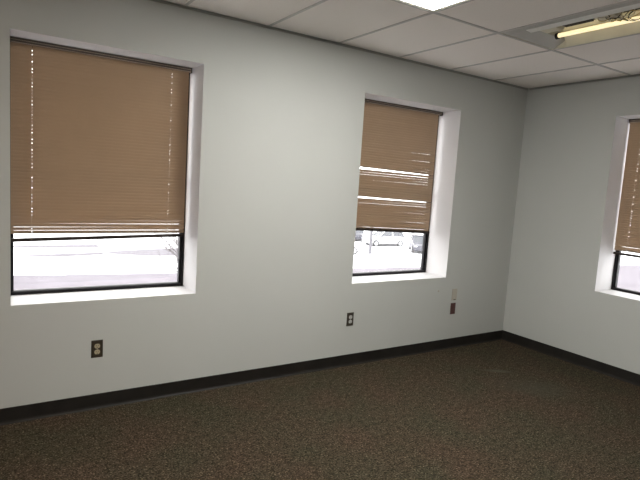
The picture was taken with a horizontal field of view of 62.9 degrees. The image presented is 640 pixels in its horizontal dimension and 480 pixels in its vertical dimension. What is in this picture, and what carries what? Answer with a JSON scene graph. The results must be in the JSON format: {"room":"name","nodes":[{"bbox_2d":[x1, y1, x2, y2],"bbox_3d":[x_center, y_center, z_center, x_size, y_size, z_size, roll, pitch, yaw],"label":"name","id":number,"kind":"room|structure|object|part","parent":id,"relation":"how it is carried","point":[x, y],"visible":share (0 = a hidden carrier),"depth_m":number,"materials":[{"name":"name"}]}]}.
{"room":"empty office room","nodes":[
{"label":"empty office room","id":0,"kind":"room"},
{"bbox_2d":[0,0,527,408],"bbox_3d":[-0.297,-0.239,4.172,6.035,3.231,0.335,-1,8,-33],"label":"wall","id":1,"kind":"structure","parent":0,"point":[275,121],"depth_m":3.89,"materials":[{"name":"paint"}]},
{"bbox_2d":[91,339,102,357],"bbox_3d":[-1.434,0.701,3.368,0.070,0.115,0.008,-1,8,-33],"label":"wall outlet","id":2,"kind":"object","parent":1,"relation":"attached to","point":[96,345],"visible":1,"depth_m":3.37,"materials":[{"name":"brown plastic"}]},
{"bbox_2d":[10,46,189,294],"bbox_3d":[-1.463,-0.436,3.546,1.122,1.576,0.057,-1,8,-33],"label":"window","id":3,"kind":"structure","parent":1,"relation":"in","point":[179,282],"depth_m":3.63,"materials":[{"name":"brown metal"}]},
{"bbox_2d":[10,36,191,241],"bbox_3d":[-1.406,-0.600,3.452,1.104,1.224,0.032,-1,8,-33],"label":"blind","id":4,"kind":"object","parent":3,"relation":"attached to","point":[95,135],"visible":1,"depth_m":3.41,"materials":[{"name":"brown plastic"}]},
{"bbox_3d":[-1.773,-0.587,3.215,0.002,1.177,0.027,-1,8,-33],"label":"ladder cord","id":5,"kind":"part","parent":4,"relation":"part of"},
{"bbox_3d":[-1.446,-0.018,3.514,1.087,0.051,0.023,-1,8,-33],"label":"rail","id":6,"kind":"part","parent":4,"relation":"part of","materials":[{"name":"plastic"}]},
{"bbox_2d":[0,330,502,425],"bbox_3d":[-0.424,1.041,4.074,5.696,0.098,0.016,-1,8,-33],"label":"baseboard","id":7,"kind":"structure","parent":1,"relation":"attached to","point":[35,411],"depth_m":3.85,"materials":[{"name":"plastic"}]},
{"bbox_2d":[150,0,527,89],"bbox_3d":[-0.259,-1.513,3.788,5.700,0.014,0.022,-1,8,-33],"label":"trim","id":8,"kind":"structure","parent":1,"relation":"attached to","point":[158,1],"depth_m":3.96,"materials":[{"name":"metal"}]},
{"bbox_2d":[346,312,353,325],"bbox_3d":[0.259,0.677,4.468,0.070,0.115,0.008,-1,8,-33],"label":"wall outlet","id":9,"kind":"object","parent":1,"relation":"attached to","point":[350,316],"visible":1,"depth_m":4.46,"materials":[{"name":"brown plastic"}]},
{"bbox_2d":[352,116,438,275],"bbox_3d":[0.627,-0.457,4.905,1.128,1.585,0.057,-1,8,-33],"label":"window","id":10,"kind":"structure","parent":1,"relation":"in","point":[425,236],"depth_m":5.19,"materials":[{"name":"brown metal"}]},
{"bbox_2d":[356,99,442,233],"bbox_3d":[0.676,-0.646,4.825,1.110,1.186,0.032,-1,8,-33],"label":"blind","id":11,"kind":"object","parent":10,"relation":"attached to","point":[394,136],"visible":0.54,"depth_m":4.84,"materials":[{"name":"brown plastic"}]},
{"bbox_3d":[0.627,-0.087,4.879,1.070,0.058,0.023,-1,8,-33],"label":"rail","id":12,"kind":"part","parent":11,"relation":"part of","materials":[{"name":"plastic"}]},
{"bbox_2d":[450,303,455,313],"bbox_3d":[1.310,0.675,5.153,0.068,0.113,0.008,-1,8,-33],"label":"wall plate","id":13,"kind":"object","parent":1,"relation":"attached to","point":[452,307],"visible":1,"depth_m":5.15,"materials":[{"name":"red plastic"}]},
{"bbox_2d":[451,289,456,300],"bbox_3d":[1.322,0.536,5.140,0.070,0.115,0.007,-1,8,-33],"label":"wall plate","id":14,"kind":"object","parent":1,"relation":"attached to","point":[454,291],"visible":1,"depth_m":5.13,"materials":[{"name":"beige plastic"}]},
{"bbox_2d":[0,340,639,479],"bbox_3d":[1.135,1.556,1.688,5.700,0.200,5.800,-1,8,-33],"label":"floor","id":15,"kind":"structure","parent":0,"point":[498,409],"depth_m":3.35,"materials":[{"name":"carpet"}]},
{"bbox_2d":[164,0,639,87],"bbox_3d":[1.306,-1.166,1.384,5.700,0.018,5.800,-1,8,-33],"label":"ceiling","id":16,"kind":"structure","parent":0,"point":[332,20],"depth_m":3.65,"materials":[{"name":"tile"}]},
{"bbox_2d":[184,0,639,80],"bbox_3d":[1.306,-1.155,1.386,5.700,0.008,5.800,-1,8,-33],"label":"trim","id":17,"kind":"structure","parent":16,"relation":"attached to","point":[190,1],"depth_m":3.56,"materials":[{"name":"metal"}]},
{"bbox_2d":[398,0,467,11],"bbox_3d":[0.773,-1.365,2.535,0.591,0.100,1.200,-1,8,-33],"label":"ceiling light","id":18,"kind":"object","parent":16,"relation":"attached to","point":[431,5],"visible":1,"depth_m":3.06,"materials":[{"name":"white plastic"}]},
{"bbox_2d":[404,0,461,9],"bbox_3d":[0.770,-1.320,2.540,0.549,0.003,1.158,-1,8,-33],"label":"diffuser","id":19,"kind":"object","parent":18,"relation":"attached to","point":[425,4],"depth_m":3.07,"materials":[{"name":"white plastic"}]},
{"bbox_2d":[501,0,639,49],"bbox_3d":[1.795,-1.371,3.200,0.591,0.109,1.200,-1,8,-33],"label":"ceiling light","id":20,"kind":"object","parent":16,"relation":"attached to","point":[620,20],"visible":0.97,"depth_m":3.45,"materials":[{"name":"beige metal"}]},
{"bbox_3d":[1.502,-1.438,3.650,0.583,0.082,0.111,-1,8,-33],"label":"plate","id":21,"kind":"part","parent":20,"relation":"part of","materials":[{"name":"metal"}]},
{"bbox_3d":[1.647,-1.314,3.031,0.057,0.015,1.005,-1,8,-33],"label":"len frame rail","id":22,"kind":"part","parent":20,"relation":"part of","materials":[{"name":"white metal"}]},
{"bbox_2d":[503,76,639,373],"bbox_3d":[3.753,0.128,3.176,0.335,3.231,5.800,-1,8,-33],"label":"wall","id":23,"kind":"structure","parent":0,"point":[560,295],"depth_m":4.94,"materials":[{"name":"paint"}]},
{"bbox_2d":[502,330,639,386],"bbox_3d":[3.527,1.385,3.220,0.016,0.098,5.800,-1,8,-33],"label":"baseboard","id":24,"kind":"structure","parent":23,"relation":"attached to","point":[633,378],"depth_m":4.94,"materials":[{"name":"plastic"}]},
{"bbox_2d":[528,74,639,89],"bbox_3d":[3.691,-1.167,2.925,0.022,0.014,5.778,-1,8,-33],"label":"trim","id":25,"kind":"structure","parent":23,"relation":"attached to","point":[635,75],"depth_m":4.82,"materials":[{"name":"metal"}]},
{"bbox_2d":[611,246,639,294],"bbox_3d":[3.119,-0.242,4.396,0.057,1.574,1.124,-1,8,-33],"label":"window","id":26,"kind":"structure","parent":23,"relation":"in","point":[617,257],"depth_m":4.90,"materials":[{"name":"brown metal"}]},
{"bbox_2d":[613,119,639,257],"bbox_3d":[3.064,-0.408,4.343,0.032,1.238,1.098,-1,8,-33],"label":"blind","id":27,"kind":"object","parent":23,"relation":"attached to","point":[629,209],"visible":1,"depth_m":4.73,"materials":[{"name":"brown plastic"}]},
{"bbox_3d":[3.026,0.192,4.410,0.023,0.029,1.089,-1,8,-33],"label":"rail","id":28,"kind":"part","parent":27,"relation":"part of","materials":[{"name":"plastic"}]},
{"label":"outside","id":29,"kind":"structure","parent":0,"visible":0},
{"bbox_2d":[14,196,639,274],"bbox_3d":[17.963,-1.241,81.897,410.000,0.300,410.000,-1,8,-33],"label":"snowy ground","id":30,"kind":"structure","parent":29,"point":[105,263],"depth_m":41.69,"materials":[{"name":"white snow"}]},
{"bbox_2d":[14,245,98,246],"bbox_3d":[-21.480,0.525,42.327,6.700,0.020,1.700,-1,8,-33],"label":"track","id":31,"kind":"object","parent":30,"relation":"on","point":[19,245],"visible":0.79,"depth_m":42.62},
{"bbox_2d":[16,252,104,256],"bbox_3d":[-18.748,1.103,38.691,6.510,0.020,1.381,-2,9,-42],"label":"track","id":32,"kind":"object","parent":30,"relation":"on","point":[96,253],"visible":1,"depth_m":38.46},
{"bbox_2d":[105,248,176,255],"bbox_3d":[-13.742,0.999,42.448,7.400,0.020,4.200,-1,8,-33],"label":"track","id":33,"kind":"object","parent":30,"relation":"on","point":[145,252],"visible":0.61,"depth_m":41.87,"materials":[{"name":"white snow"}]},
{"bbox_2d":[354,242,360,253],"bbox_3d":[1.517,0.521,49.069,4.610,1.427,1.920,0,7,-28],"label":"car","id":34,"kind":"object","parent":30,"relation":"on","point":[357,247],"visible":0.16,"depth_m":49.14,"materials":[{"name":"white paint"}]},
{"bbox_2d":[355,226,364,239],"bbox_3d":[4.228,-0.885,61.937,1.920,1.707,4.410,3,6,-3],"label":"car","id":35,"kind":"object","parent":30,"relation":"on","point":[358,234],"visible":0.25,"depth_m":59.93,"materials":[{"name":"paint"}]},
{"bbox_2d":[368,231,372,253],"bbox_3d":[4.877,-0.265,49.935,0.300,3.200,0.300,-1,8,-33],"label":"post","id":36,"kind":"object","parent":30,"relation":"on","point":[371,232],"visible":0.66,"depth_m":49.88,"materials":[{"name":"white"}]},
{"bbox_2d":[362,231,405,246],"bbox_3d":[7.093,-0.245,57.819,4.810,1.707,1.920,1,7,-25],"label":"car","id":37,"kind":"object","parent":30,"relation":"on","point":[383,238],"visible":0.77,"depth_m":57.17,"materials":[{"name":"white paint"}]},
{"bbox_2d":[409,233,422,252],"bbox_3d":[10.374,0.351,54.337,1.920,1.707,4.510,4,6,5],"label":"car","id":38,"kind":"object","parent":30,"relation":"on","point":[416,240],"visible":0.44,"depth_m":53.46,"materials":[{"name":"paint"}]},
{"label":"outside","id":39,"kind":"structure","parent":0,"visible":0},
{"bbox_2d":[14,265,639,291],"bbox_3d":[-9.995,3.287,24.060,120.000,0.020,33.000,-1,8,-33],"label":"street","id":40,"kind":"structure","parent":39,"point":[629,275],"depth_m":31.44,"materials":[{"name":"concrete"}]},
{"bbox_2d":[155,233,177,272],"bbox_3d":[-3.713,2.077,14.326,1.946,5.369,2.868,1,7,-20],"label":"bare tree","id":41,"kind":"object","parent":40,"relation":"on","point":[173,238],"visible":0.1,"depth_m":13.98,"materials":[{"name":"grey plant"}]}
]}

